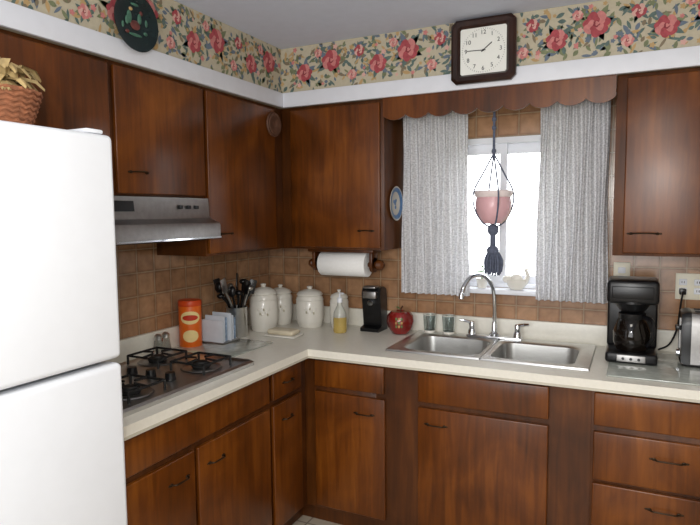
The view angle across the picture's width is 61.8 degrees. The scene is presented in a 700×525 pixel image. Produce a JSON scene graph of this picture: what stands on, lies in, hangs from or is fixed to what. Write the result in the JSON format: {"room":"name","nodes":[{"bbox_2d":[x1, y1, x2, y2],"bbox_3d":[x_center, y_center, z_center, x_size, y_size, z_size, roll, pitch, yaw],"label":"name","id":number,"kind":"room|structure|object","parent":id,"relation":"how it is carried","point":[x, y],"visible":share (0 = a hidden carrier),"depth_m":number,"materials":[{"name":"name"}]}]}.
{"room":"kitchen","nodes":[
{"label":"kitchen","id":0,"kind":"room"},
{"bbox_2d":[116,243,268,339],"bbox_3d":[-1.520,0.181,1.710,0.120,2.500,4.400,2,5,26],"label":"wall","id":1,"kind":"structure","parent":0,"point":[150,285],"depth_m":2.86,"materials":[{"name":"tile"}]},
{"bbox_2d":[0,29,109,136],"bbox_3d":[-1.290,-0.546,1.629,0.318,0.299,1.270,2,5,26],"label":"upper cabinet","id":2,"kind":"object","parent":1,"relation":"attached to","point":[74,82],"visible":0.62,"depth_m":1.96,"materials":[{"name":"brown wood"}]},
{"bbox_2d":[105,59,204,197],"bbox_3d":[-0.887,-0.520,2.436,0.342,0.494,0.521,2,5,26],"label":"upper cabinet","id":3,"kind":"object","parent":1,"relation":"attached to","point":[157,129],"visible":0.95,"depth_m":2.33,"materials":[{"name":"brown wood"}]},
{"bbox_2d":[114,196,221,245],"bbox_3d":[-0.915,-0.169,2.344,0.392,0.182,0.760,2,5,26],"label":"range hood","id":4,"kind":"object","parent":3,"relation":"attached to","point":[138,220],"visible":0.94,"depth_m":2.33,"materials":[{"name":"metal"}]},
{"bbox_2d":[292,515,340,524],"bbox_3d":[0.007,1.499,1.094,3.480,0.050,4.620,2,5,26],"label":"floor","id":5,"kind":"structure","parent":0,"point":[303,520],"depth_m":2.97,"materials":[{"name":"tile"}]},
{"bbox_2d":[0,120,127,524],"bbox_3d":[-1.114,0.556,1.459,0.790,1.788,0.765,2,5,26],"label":"refrigerator","id":6,"kind":"object","parent":5,"relation":"on","point":[62,454],"visible":1,"depth_m":1.44,"materials":[{"name":"metal"}]},
{"bbox_2d":[0,57,44,124],"bbox_3d":[-0.915,-0.429,1.515,0.227,0.206,0.235,-1,5,-7],"label":"wicker basket","id":7,"kind":"object","parent":6,"relation":"on","point":[19,103],"visible":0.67,"depth_m":1.48,"materials":[{"name":"brown wicker"}]},
{"bbox_2d":[124,358,699,524],"bbox_3d":[0.417,0.938,2.236,2.948,0.869,1.883,2,5,26],"label":"base cabinet","id":8,"kind":"object","parent":5,"relation":"on","point":[343,443],"visible":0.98,"depth_m":2.46,"materials":[{"name":"brown wood"}]},
{"bbox_2d":[102,304,699,440],"bbox_3d":[0.413,0.436,2.193,2.948,0.143,1.883,2,5,26],"label":"countertop","id":9,"kind":"structure","parent":8,"relation":"on","point":[356,346],"depth_m":2.64,"materials":[{"name":"laminate"}]},
{"bbox_2d":[153,332,170,352],"bbox_3d":[-0.888,0.380,2.764,0.048,0.095,0.097,2,5,26],"label":"salt shaker","id":10,"kind":"object","parent":9,"relation":"on","point":[163,340],"visible":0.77,"depth_m":2.74,"materials":[{"name":"clear glass"}]},
{"bbox_2d":[120,346,253,417],"bbox_3d":[-0.800,0.434,2.313,0.505,0.060,0.750,2,5,26],"label":"gas cooktop","id":11,"kind":"object","parent":9,"relation":"in","point":[149,380],"visible":0.69,"depth_m":2.34,"materials":[{"name":"silver metal"}]},
{"bbox_2d":[174,339,272,356],"bbox_3d":[-0.632,0.413,2.882,0.370,0.006,0.350,2,5,26],"label":"glass cutting board","id":12,"kind":"object","parent":9,"relation":"on","point":[241,346],"visible":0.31,"depth_m":2.84,"materials":[{"name":"glass"}]},
{"bbox_2d":[178,298,201,347],"bbox_3d":[-0.790,0.299,2.893,0.114,0.232,0.114,2,5,26],"label":"canister","id":13,"kind":"object","parent":12,"relation":"on","point":[189,309],"visible":1,"depth_m":2.85,"materials":[{"name":"orange cardboard"}]},
{"bbox_2d":[202,312,240,343],"bbox_3d":[-0.664,0.327,2.994,0.150,0.145,0.145,2,5,26],"label":"napkin holder","id":14,"kind":"object","parent":12,"relation":"on","point":[218,327],"visible":0.88,"depth_m":2.95,"materials":[{"name":"paper"}]},
{"bbox_2d":[213,273,256,337],"bbox_3d":[-0.602,0.230,3.106,0.213,0.332,0.218,-3,5,-28],"label":"utensil crock","id":15,"kind":"object","parent":9,"relation":"on","point":[239,311],"visible":0.94,"depth_m":3.08,"materials":[{"name":"silver metal"}]},
{"bbox_2d":[249,283,277,331],"bbox_3d":[-0.485,0.247,3.280,0.160,0.265,0.163,2,5,26],"label":"ceramic canister","id":16,"kind":"object","parent":9,"relation":"on","point":[263,308],"visible":0.96,"depth_m":3.22,"materials":[{"name":"white ceramic"}]},
{"bbox_2d":[274,284,292,324],"bbox_3d":[-0.413,0.246,3.473,0.144,0.235,0.148,2,5,26],"label":"ceramic canister","id":17,"kind":"object","parent":9,"relation":"on","point":[285,304],"visible":0.62,"depth_m":3.42,"materials":[{"name":"white ceramic"}]},
{"bbox_2d":[263,327,303,338],"bbox_3d":[-0.356,0.373,3.130,0.190,0.037,0.110,2,5,26],"label":"butter dish","id":18,"kind":"object","parent":9,"relation":"on","point":[280,332],"visible":1,"depth_m":3.10,"materials":[{"name":"white ceramic"}]},
{"bbox_2d":[296,286,323,327],"bbox_3d":[-0.233,0.251,3.386,0.164,0.235,0.168,2,5,26],"label":"ceramic canister","id":19,"kind":"object","parent":9,"relation":"on","point":[309,302],"visible":1,"depth_m":3.33,"materials":[{"name":"white ceramic"}]},
{"bbox_2d":[330,289,348,327],"bbox_3d":[-0.063,0.262,3.337,0.110,0.220,0.115,2,5,26],"label":"ceramic canister","id":20,"kind":"object","parent":9,"relation":"on","point":[333,301],"visible":0.46,"depth_m":3.31,"materials":[{"name":"white ceramic"}]},
{"bbox_2d":[333,292,346,332],"bbox_3d":[-0.056,0.272,3.203,0.074,0.222,0.074,2,5,26],"label":"dish soap bottle","id":21,"kind":"object","parent":9,"relation":"on","point":[339,316],"visible":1,"depth_m":3.18,"materials":[{"name":"clear plastic"}]},
{"bbox_2d":[360,285,387,332],"bbox_3d":[0.133,0.251,3.258,0.110,0.251,0.135,2,5,26],"label":"can opener","id":22,"kind":"object","parent":9,"relation":"on","point":[374,297],"visible":1,"depth_m":3.23,"materials":[{"name":"black plastic"}]},
{"bbox_2d":[386,306,413,334],"bbox_3d":[0.270,0.308,3.156,0.150,0.152,0.156,2,5,26],"label":"cookie jar","id":23,"kind":"object","parent":9,"relation":"on","point":[400,321],"visible":1,"depth_m":3.11,"materials":[{"name":"red ceramic"}]},
{"bbox_2d":[385,330,595,370],"bbox_3d":[0.678,0.491,2.804,0.900,0.177,0.490,2,5,26],"label":"sink","id":24,"kind":"object","parent":9,"relation":"in","point":[554,354],"visible":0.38,"depth_m":2.85,"materials":[{"name":"silver metal"}]},
{"bbox_2d":[423,313,436,332],"bbox_3d":[0.430,0.326,3.154,0.073,0.098,0.073,2,5,26],"label":"drinking glass","id":25,"kind":"object","parent":24,"relation":"on","point":[429,319],"visible":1,"depth_m":3.13,"materials":[{"name":"clear glass"}]},
{"bbox_2d":[442,314,455,334],"bbox_3d":[0.525,0.329,3.109,0.073,0.098,0.073,2,5,26],"label":"drinking glass","id":26,"kind":"object","parent":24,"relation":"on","point":[448,320],"visible":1,"depth_m":3.08,"materials":[{"name":"clear glass"}]},
{"bbox_2d":[458,273,529,340],"bbox_3d":[0.698,0.217,2.959,0.359,0.342,0.210,-1,5,-6],"label":"kitchen faucet","id":27,"kind":"object","parent":24,"relation":"on","point":[493,334],"visible":1,"depth_m":2.96,"materials":[{"name":"silver metal"}]},
{"bbox_2d":[606,353,699,385],"bbox_3d":[1.380,0.435,2.396,0.585,0.006,0.480,2,5,26],"label":"glass cutting board","id":28,"kind":"object","parent":9,"relation":"on","point":[668,369],"visible":0.54,"depth_m":2.35,"materials":[{"name":"glass"}]},
{"bbox_2d":[605,276,659,365],"bbox_3d":[1.226,0.245,2.543,0.200,0.350,0.240,2,5,26],"label":"coffee maker","id":29,"kind":"object","parent":28,"relation":"on","point":[633,301],"visible":1,"depth_m":2.47,"materials":[{"name":"black plastic"}]},
{"bbox_2d":[675,307,699,367],"bbox_3d":[1.513,0.313,2.432,0.283,0.227,0.180,2,5,26],"label":"toaster","id":30,"kind":"object","parent":28,"relation":"on","point":[688,351],"visible":1,"depth_m":2.40,"materials":[{"name":"silver metal"}]},
{"bbox_2d":[0,0,699,108],"bbox_3d":[0.009,-0.806,0.934,3.249,0.308,4.299,2,5,26],"label":"soffit","id":31,"kind":"structure","parent":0,"point":[94,23],"depth_m":2.55,"materials":[{"name":"multicoloured paper"}]},
{"bbox_2d":[114,0,157,51],"bbox_3d":[-0.802,-0.897,2.186,0.020,0.214,0.214,2,5,26],"label":"decorative plate","id":32,"kind":"object","parent":31,"relation":"attached to","point":[136,23],"visible":1,"depth_m":2.19,"materials":[{"name":"black ceramic"}]},
{"bbox_2d":[0,0,699,107],"bbox_3d":[0.084,-0.670,0.732,2.932,0.077,3.982,2,5,26],"label":"trim","id":33,"kind":"structure","parent":31,"relation":"attached to","point":[13,16],"depth_m":2.46,"materials":[{"name":"white paint"}]},
{"bbox_2d":[11,0,699,92],"bbox_3d":[-0.021,-0.818,0.683,2.774,0.237,4.135,2,5,26],"label":"wallpaper border","id":34,"kind":"object","parent":31,"relation":"attached to","point":[595,23],"visible":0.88,"depth_m":2.56,"materials":[{"name":"multicoloured paper"}]},
{"bbox_2d":[451,13,516,85],"bbox_3d":[0.601,-0.957,2.637,0.292,0.284,0.036,2,5,26],"label":"wall clock","id":35,"kind":"object","parent":31,"relation":"attached to","point":[483,49],"visible":1,"depth_m":2.63,"materials":[{"name":"brown wood"}]},
{"bbox_2d":[472,111,514,275],"bbox_3d":[0.687,-0.375,2.801,0.184,0.876,0.184,2,5,26],"label":"hanging planter","id":36,"kind":"object","parent":31,"relation":"hanging from","point":[493,207],"visible":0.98,"depth_m":2.78,"materials":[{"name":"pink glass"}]},
{"bbox_2d":[383,74,616,119],"bbox_3d":[0.643,-0.746,2.685,1.056,0.111,0.018,2,5,26],"label":"wood valance","id":37,"kind":"object","parent":31,"relation":"attached to","point":[598,89],"visible":1,"depth_m":2.65,"materials":[{"name":"brown wood"}]},
{"bbox_2d":[174,0,599,48],"bbox_3d":[-0.015,-0.987,0.885,3.480,0.060,4.620,2,5,26],"label":"ceiling","id":38,"kind":"structure","parent":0,"point":[282,24],"depth_m":2.60,"materials":[{"name":"white paint"}]},
{"bbox_2d":[269,88,699,329],"bbox_3d":[0.951,0.050,3.017,3.420,2.500,0.120,2,5,26],"label":"wall","id":39,"kind":"structure","parent":0,"point":[290,268],"depth_m":3.01,"materials":[{"name":"tile"}]},
{"bbox_2d":[157,86,403,256],"bbox_3d":[-0.311,-0.438,2.989,0.903,0.759,0.951,2,5,26],"label":"upper cabinet","id":40,"kind":"object","parent":39,"relation":"attached to","point":[331,172],"visible":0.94,"depth_m":3.00,"materials":[{"name":"brown wood"}]},
{"bbox_2d":[266,112,280,136],"bbox_3d":[-0.400,-0.726,3.076,0.013,0.130,0.130,2,5,26],"label":"wooden trivet","id":41,"kind":"object","parent":40,"relation":"attached to","point":[273,123],"visible":1,"depth_m":3.07,"materials":[{"name":"brown wood"}]},
{"bbox_2d":[308,249,384,276],"bbox_3d":[-0.022,-0.001,3.196,0.450,0.150,0.132,2,5,26],"label":"paper towel holder","id":42,"kind":"object","parent":40,"relation":"attached to","point":[359,263],"visible":0.98,"depth_m":3.14,"materials":[{"name":"white paper"}]},
{"bbox_2d":[390,186,402,220],"bbox_3d":[0.240,-0.310,3.075,0.016,0.180,0.180,2,5,26],"label":"plate","id":43,"kind":"object","parent":40,"relation":"attached to","point":[396,199],"visible":0.98,"depth_m":3.08,"materials":[{"name":"white ceramic"}]},
{"bbox_2d":[470,286,535,295],"bbox_3d":[0.761,0.146,2.999,0.740,0.024,0.091,2,5,26],"label":"window sill","id":44,"kind":"structure","parent":39,"relation":"attached to","point":[501,291],"depth_m":2.95,"materials":[{"name":"white paint"}]},
{"bbox_2d":[476,265,486,287],"bbox_3d":[0.684,0.070,3.031,0.065,0.122,0.065,-4,6,-37],"label":"potted plant","id":45,"kind":"object","parent":44,"relation":"on","point":[481,282],"visible":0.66,"depth_m":3.02,"materials":[{"name":"white plant"}]},
{"bbox_2d":[503,268,529,289],"bbox_3d":[0.839,0.081,2.956,0.134,0.111,0.070,2,5,26],"label":"swan","id":46,"kind":"object","parent":44,"relation":"on","point":[514,282],"visible":1,"depth_m":2.93,"materials":[{"name":"white ceramic"}]},
{"bbox_2d":[468,135,540,288],"bbox_3d":[0.798,-0.258,3.049,0.618,0.768,0.108,2,5,26],"label":"window","id":47,"kind":"structure","parent":39,"relation":"in","point":[504,146],"depth_m":3.02,"materials":[{"name":"white paint"}]},
{"bbox_2d":[613,262,629,275],"bbox_3d":[1.291,0.057,2.780,0.072,0.116,0.008,2,5,26],"label":"power outlet","id":48,"kind":"object","parent":39,"relation":"attached to","point":[620,268],"visible":0.59,"depth_m":2.78,"materials":[{"name":"beige plastic"}]},
{"bbox_2d":[612,67,699,256],"bbox_3d":[1.625,-0.405,2.389,0.985,0.759,0.342,2,5,26],"label":"upper cabinet","id":49,"kind":"object","parent":39,"relation":"attached to","point":[656,210],"visible":1,"depth_m":2.40,"materials":[{"name":"brown wood"}]},
{"bbox_3d":[0.721,-0.772,2.845,1.056,0.012,0.012,2,5,26],"label":"curtain rod","id":50,"kind":"object","parent":49,"relation":"attached to","visible":0},
{"bbox_2d":[401,111,469,295],"bbox_3d":[0.437,-0.303,3.024,0.370,0.940,0.046,2,5,26],"label":"window curtain","id":51,"kind":"object","parent":50,"relation":"hanging from","point":[434,243],"visible":0.96,"depth_m":3.02,"materials":[{"name":"fabric"}]},
{"bbox_2d":[536,99,610,303],"bbox_3d":[1.039,-0.283,2.733,0.325,0.940,0.046,2,5,26],"label":"window curtain","id":52,"kind":"object","parent":50,"relation":"hanging from","point":[572,246],"visible":0.95,"depth_m":2.73,"materials":[{"name":"fabric"}]},
{"bbox_2d":[658,288,685,349],"bbox_3d":[1.463,0.258,2.645,0.146,0.276,0.040,-3,5,-23],"label":"power cord","id":53,"kind":"object","parent":39,"relation":"attached to","point":[682,291],"visible":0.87,"depth_m":2.64,"materials":[{"name":"black plastic"}]},
{"bbox_2d":[675,273,699,299],"bbox_3d":[1.548,0.110,2.659,0.120,0.120,0.009,2,5,26],"label":"power outlet","id":54,"kind":"object","parent":39,"relation":"attached to","point":[690,282],"visible":0.91,"depth_m":2.66,"materials":[{"name":"beige plastic"}]}
]}

